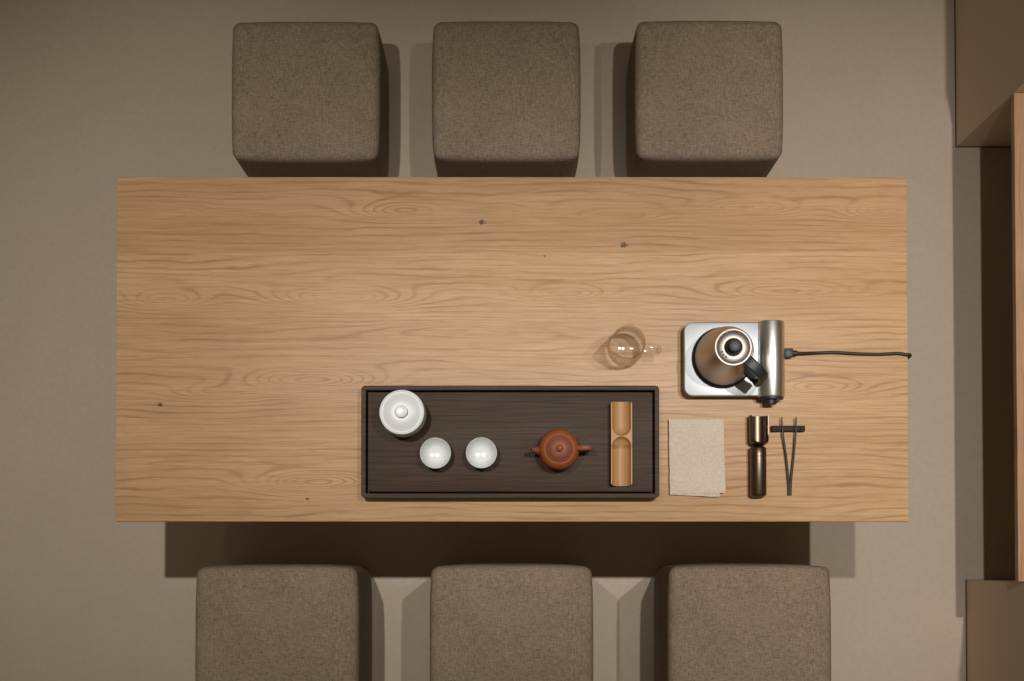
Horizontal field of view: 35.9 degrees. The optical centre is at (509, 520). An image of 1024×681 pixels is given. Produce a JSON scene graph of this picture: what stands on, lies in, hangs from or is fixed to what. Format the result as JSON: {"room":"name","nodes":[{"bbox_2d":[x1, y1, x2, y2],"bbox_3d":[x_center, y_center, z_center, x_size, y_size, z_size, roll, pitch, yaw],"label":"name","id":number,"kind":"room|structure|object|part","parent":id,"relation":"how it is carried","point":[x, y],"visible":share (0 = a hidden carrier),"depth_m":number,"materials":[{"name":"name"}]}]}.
{"room":"tea room","nodes":[
{"label":"tea room","id":0,"kind":"room"},
{"bbox_2d":[0,0,1014,680],"bbox_3d":[-0.725,-0.428,4.394,4.950,0.060,4.900,0,88,0],"label":"floor","id":1,"kind":"structure","parent":0,"point":[94,93],"depth_m":4.37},
{"bbox_2d":[195,564,371,680],"bbox_3d":[-0.579,0.319,4.123,0.414,0.440,0.414,0,88,0],"label":"stool","id":2,"kind":"object","parent":1,"relation":"on","point":[255,622],"visible":1,"depth_m":3.91,"materials":[{"name":"beige fabric"}]},
{"bbox_2d":[232,22,388,176],"bbox_3d":[-0.522,-1.095,4.200,0.387,0.365,0.368,0,88,0],"label":"stool","id":3,"kind":"object","parent":1,"relation":"on","point":[310,99],"visible":0.85,"depth_m":4.02,"materials":[{"name":"beige fabric"}]},
{"bbox_2d":[432,21,580,176],"bbox_3d":[-0.010,-1.096,4.200,0.387,0.365,0.368,0,88,0],"label":"stool","id":4,"kind":"object","parent":1,"relation":"on","point":[506,95],"visible":0.87,"depth_m":4.02,"materials":[{"name":"brown fabric"}]},
{"bbox_2d":[430,563,592,680],"bbox_3d":[0.004,0.318,4.123,0.414,0.440,0.414,0,88,0],"label":"stool","id":5,"kind":"object","parent":1,"relation":"on","point":[490,621],"visible":1,"depth_m":3.91,"materials":[{"name":"brown fabric"}]},
{"bbox_2d":[115,177,908,521],"bbox_3d":[0.005,-0.383,3.987,1.810,0.750,0.790,0,88,0],"label":"dining table","id":6,"kind":"object","parent":1,"relation":"on","point":[255,315],"visible":0.97,"depth_m":3.61,"materials":[{"name":"brown wood"}]},
{"bbox_2d":[361,386,658,497],"bbox_3d":[0.001,-0.178,3.585,0.672,0.043,0.254,0,88,0],"label":"tray","id":7,"kind":"object","parent":6,"relation":"on","point":[515,419],"visible":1,"depth_m":3.57,"materials":[{"name":"brown wood"}]},
{"bbox_2d":[379,390,426,436],"bbox_3d":[-0.239,-0.240,3.523,0.104,0.100,0.104,0,88,0],"label":"lidded bowl","id":8,"kind":"object","parent":7,"relation":"on","point":[402,413],"visible":1,"depth_m":3.49,"materials":[{"name":"white ceramic"}]},
{"bbox_3d":[-0.239,-0.241,3.479,0.027,0.013,0.027,0,88,0],"label":"knob","id":9,"kind":"part","parent":8,"relation":"part of","materials":[{"name":"white ceramic"}]},
{"bbox_2d":[420,437,450,468],"bbox_3d":[-0.167,-0.151,3.548,0.070,0.045,0.070,0,88,0],"label":"tea cup","id":10,"kind":"object","parent":7,"relation":"on","point":[435,453],"visible":1,"depth_m":3.56,"materials":[{"name":"white ceramic"}]},
{"bbox_2d":[466,437,496,467],"bbox_3d":[-0.064,-0.152,3.548,0.070,0.045,0.070,0,88,0],"label":"tea cup","id":11,"kind":"object","parent":7,"relation":"on","point":[481,452],"visible":1,"depth_m":3.56,"materials":[{"name":"white ceramic"}]},
{"bbox_2d":[530,429,592,469],"bbox_3d":[0.114,-0.159,3.521,0.114,0.099,0.096,36,89,1],"label":"teapot","id":12,"kind":"object","parent":7,"relation":"on","point":[558,449],"visible":1,"depth_m":3.50,"materials":[{"name":"brown ceramic"}]},
{"bbox_3d":[0.062,-0.158,3.530,0.038,0.052,0.025,-2,88,0],"label":"spout","id":13,"kind":"part","parent":12,"relation":"part of","materials":[{"name":"ceramic"}]},
{"bbox_3d":[0.110,-0.161,3.497,0.062,0.017,0.062,-2,88,0],"label":"lid","id":14,"kind":"part","parent":12,"relation":"part of","materials":[{"name":"ceramic"}]},
{"bbox_3d":[0.110,-0.161,3.481,0.016,0.019,0.016,-2,88,0],"label":"knob","id":15,"kind":"part","parent":12,"relation":"part of","materials":[{"name":"red ceramic"}]},
{"bbox_3d":[0.165,-0.162,3.528,0.040,0.060,0.012,-2,88,0],"label":"handle","id":16,"kind":"part","parent":12,"relation":"part of","materials":[{"name":"ceramic"}]},
{"bbox_2d":[611,402,631,485],"bbox_3d":[0.251,-0.174,3.559,0.047,0.024,0.190,0,88,0],"label":"scoop","id":17,"kind":"object","parent":7,"relation":"on","point":[621,412],"visible":1,"depth_m":3.56,"materials":[{"name":"brown wood"}]},
{"bbox_2d":[604,330,643,366],"bbox_3d":[0.274,-0.384,3.544,0.112,0.136,0.082,36,89,1],"label":"glass pitcher","id":18,"kind":"object","parent":6,"relation":"on","point":[618,330],"visible":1,"depth_m":3.55,"materials":[{"name":"clear glass"}]},
{"bbox_2d":[669,419,725,496],"bbox_3d":[0.426,-0.144,3.599,0.130,0.012,0.179,0,88,0],"label":"folded towel","id":19,"kind":"object","parent":6,"relation":"on","point":[696,446],"visible":1,"depth_m":3.59,"materials":[{"name":"fabric"}]},
{"bbox_2d":[684,320,784,404],"bbox_3d":[0.508,-0.358,3.580,0.229,0.062,0.189,0,88,0],"label":"heating unit","id":20,"kind":"object","parent":6,"relation":"on","point":[767,337],"visible":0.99,"depth_m":3.57,"materials":[{"name":"metal"}]},
{"bbox_3d":[0.478,-0.365,3.575,0.169,0.012,0.167,0,88,0],"label":"plate","id":21,"kind":"part","parent":20,"relation":"part of","materials":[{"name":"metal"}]},
{"bbox_2d":[692,326,767,387],"bbox_3d":[0.487,-0.368,3.467,0.153,0.205,0.144,0,88,0],"label":"kettle","id":22,"kind":"object","parent":20,"relation":"on","point":[722,357],"visible":1,"depth_m":3.42,"materials":[{"name":"silver metal"}]},
{"bbox_3d":[0.479,-0.373,3.393,0.070,0.005,0.070,0,88,0],"label":"lid","id":23,"kind":"part","parent":22,"relation":"part of","materials":[{"name":"metal"}]},
{"bbox_3d":[0.479,-0.374,3.378,0.038,0.027,0.038,0,88,0],"label":"lid knob","id":24,"kind":"part","parent":22,"relation":"part of","materials":[{"name":"black plastic"}]},
{"bbox_3d":[0.531,-0.327,3.449,0.069,0.109,0.025,41,89,1],"label":"handle","id":25,"kind":"part","parent":22,"relation":"part of","materials":[{"name":"black plastic"}]},
{"bbox_3d":[0.590,-0.269,3.577,0.027,0.027,0.012,0,88,0],"label":"control knob","id":26,"kind":"part","parent":20,"relation":"part of","materials":[{"name":"black plastic"}]},
{"bbox_2d":[749,415,768,496],"bbox_3d":[0.565,-0.147,3.584,0.044,0.042,0.184,0,88,0],"label":"scoop","id":27,"kind":"object","parent":6,"relation":"on","point":[758,425],"visible":1,"depth_m":3.57,"materials":[{"name":"brown metal"}]},
{"bbox_2d":[770,426,804,431],"bbox_3d":[0.633,-0.210,3.600,0.079,0.013,0.014,0,88,0],"label":"chopstick rest","id":28,"kind":"object","parent":6,"relation":"on","point":[772,428],"visible":1,"depth_m":3.60,"materials":[{"name":"brown wood"}]},
{"bbox_2d":[781,417,796,494],"bbox_3d":[0.634,-0.147,3.596,0.035,0.016,0.178,0,88,0],"label":"tweezers","id":29,"kind":"object","parent":6,"relation":"on","point":[789,481],"visible":1,"depth_m":3.60,"materials":[{"name":"brown metal"}]},
{"bbox_3d":[0.628,-0.147,3.596,0.008,0.016,0.179,-5,88,0],"label":"arm","id":30,"kind":"part","parent":29,"relation":"part of","materials":[{"name":"brown metal"}]},
{"bbox_3d":[0.645,-0.147,3.596,0.007,0.016,0.178,4,88,0],"label":"arm","id":31,"kind":"part","parent":29,"relation":"part of","materials":[{"name":"brown metal"}]},
{"bbox_2d":[785,348,911,358],"bbox_3d":[0.772,-0.376,3.974,0.296,0.775,0.037,0,88,0],"label":"power cord","id":32,"kind":"object","parent":6,"relation":"hanging from","point":[789,352],"visible":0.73,"depth_m":3.60,"materials":[{"name":"black rubber"}]},
{"bbox_2d":[626,21,782,176],"bbox_3d":[0.509,-1.097,4.200,0.387,0.365,0.368,0,88,0],"label":"stool","id":33,"kind":"object","parent":1,"relation":"on","point":[704,98],"visible":0.87,"depth_m":4.02,"materials":[{"name":"brown fabric"}]},
{"bbox_2d":[654,563,830,680],"bbox_3d":[0.596,0.318,4.123,0.414,0.440,0.414,0,88,0],"label":"stool","id":34,"kind":"object","parent":1,"relation":"on","point":[717,621],"visible":1,"depth_m":3.91,"materials":[{"name":"brown fabric"}]},
{"bbox_2d":[954,0,1023,147],"bbox_3d":[1.490,-1.922,3.885,0.511,1.040,1.746,0,88,0],"label":"storage cabinet","id":35,"kind":"object","parent":1,"relation":"on","point":[988,34],"visible":1,"depth_m":4.13,"materials":[{"name":"beige paint"}]},
{"bbox_2d":[965,580,1023,680],"bbox_3d":[1.498,0.927,3.806,0.493,1.040,1.563,0,88,0],"label":"storage cabinet","id":36,"kind":"object","parent":1,"relation":"on","point":[994,609],"visible":1,"depth_m":4.08,"materials":[{"name":"beige paint"}]},
{"bbox_2d":[1011,93,1023,581],"bbox_3d":[1.490,-0.444,4.111,0.509,0.506,1.198,0,88,0],"label":"wooden ledge","id":37,"kind":"object","parent":1,"relation":"on","point":[1017,99],"visible":1,"depth_m":3.86,"materials":[{"name":"brown wood"}]}
]}

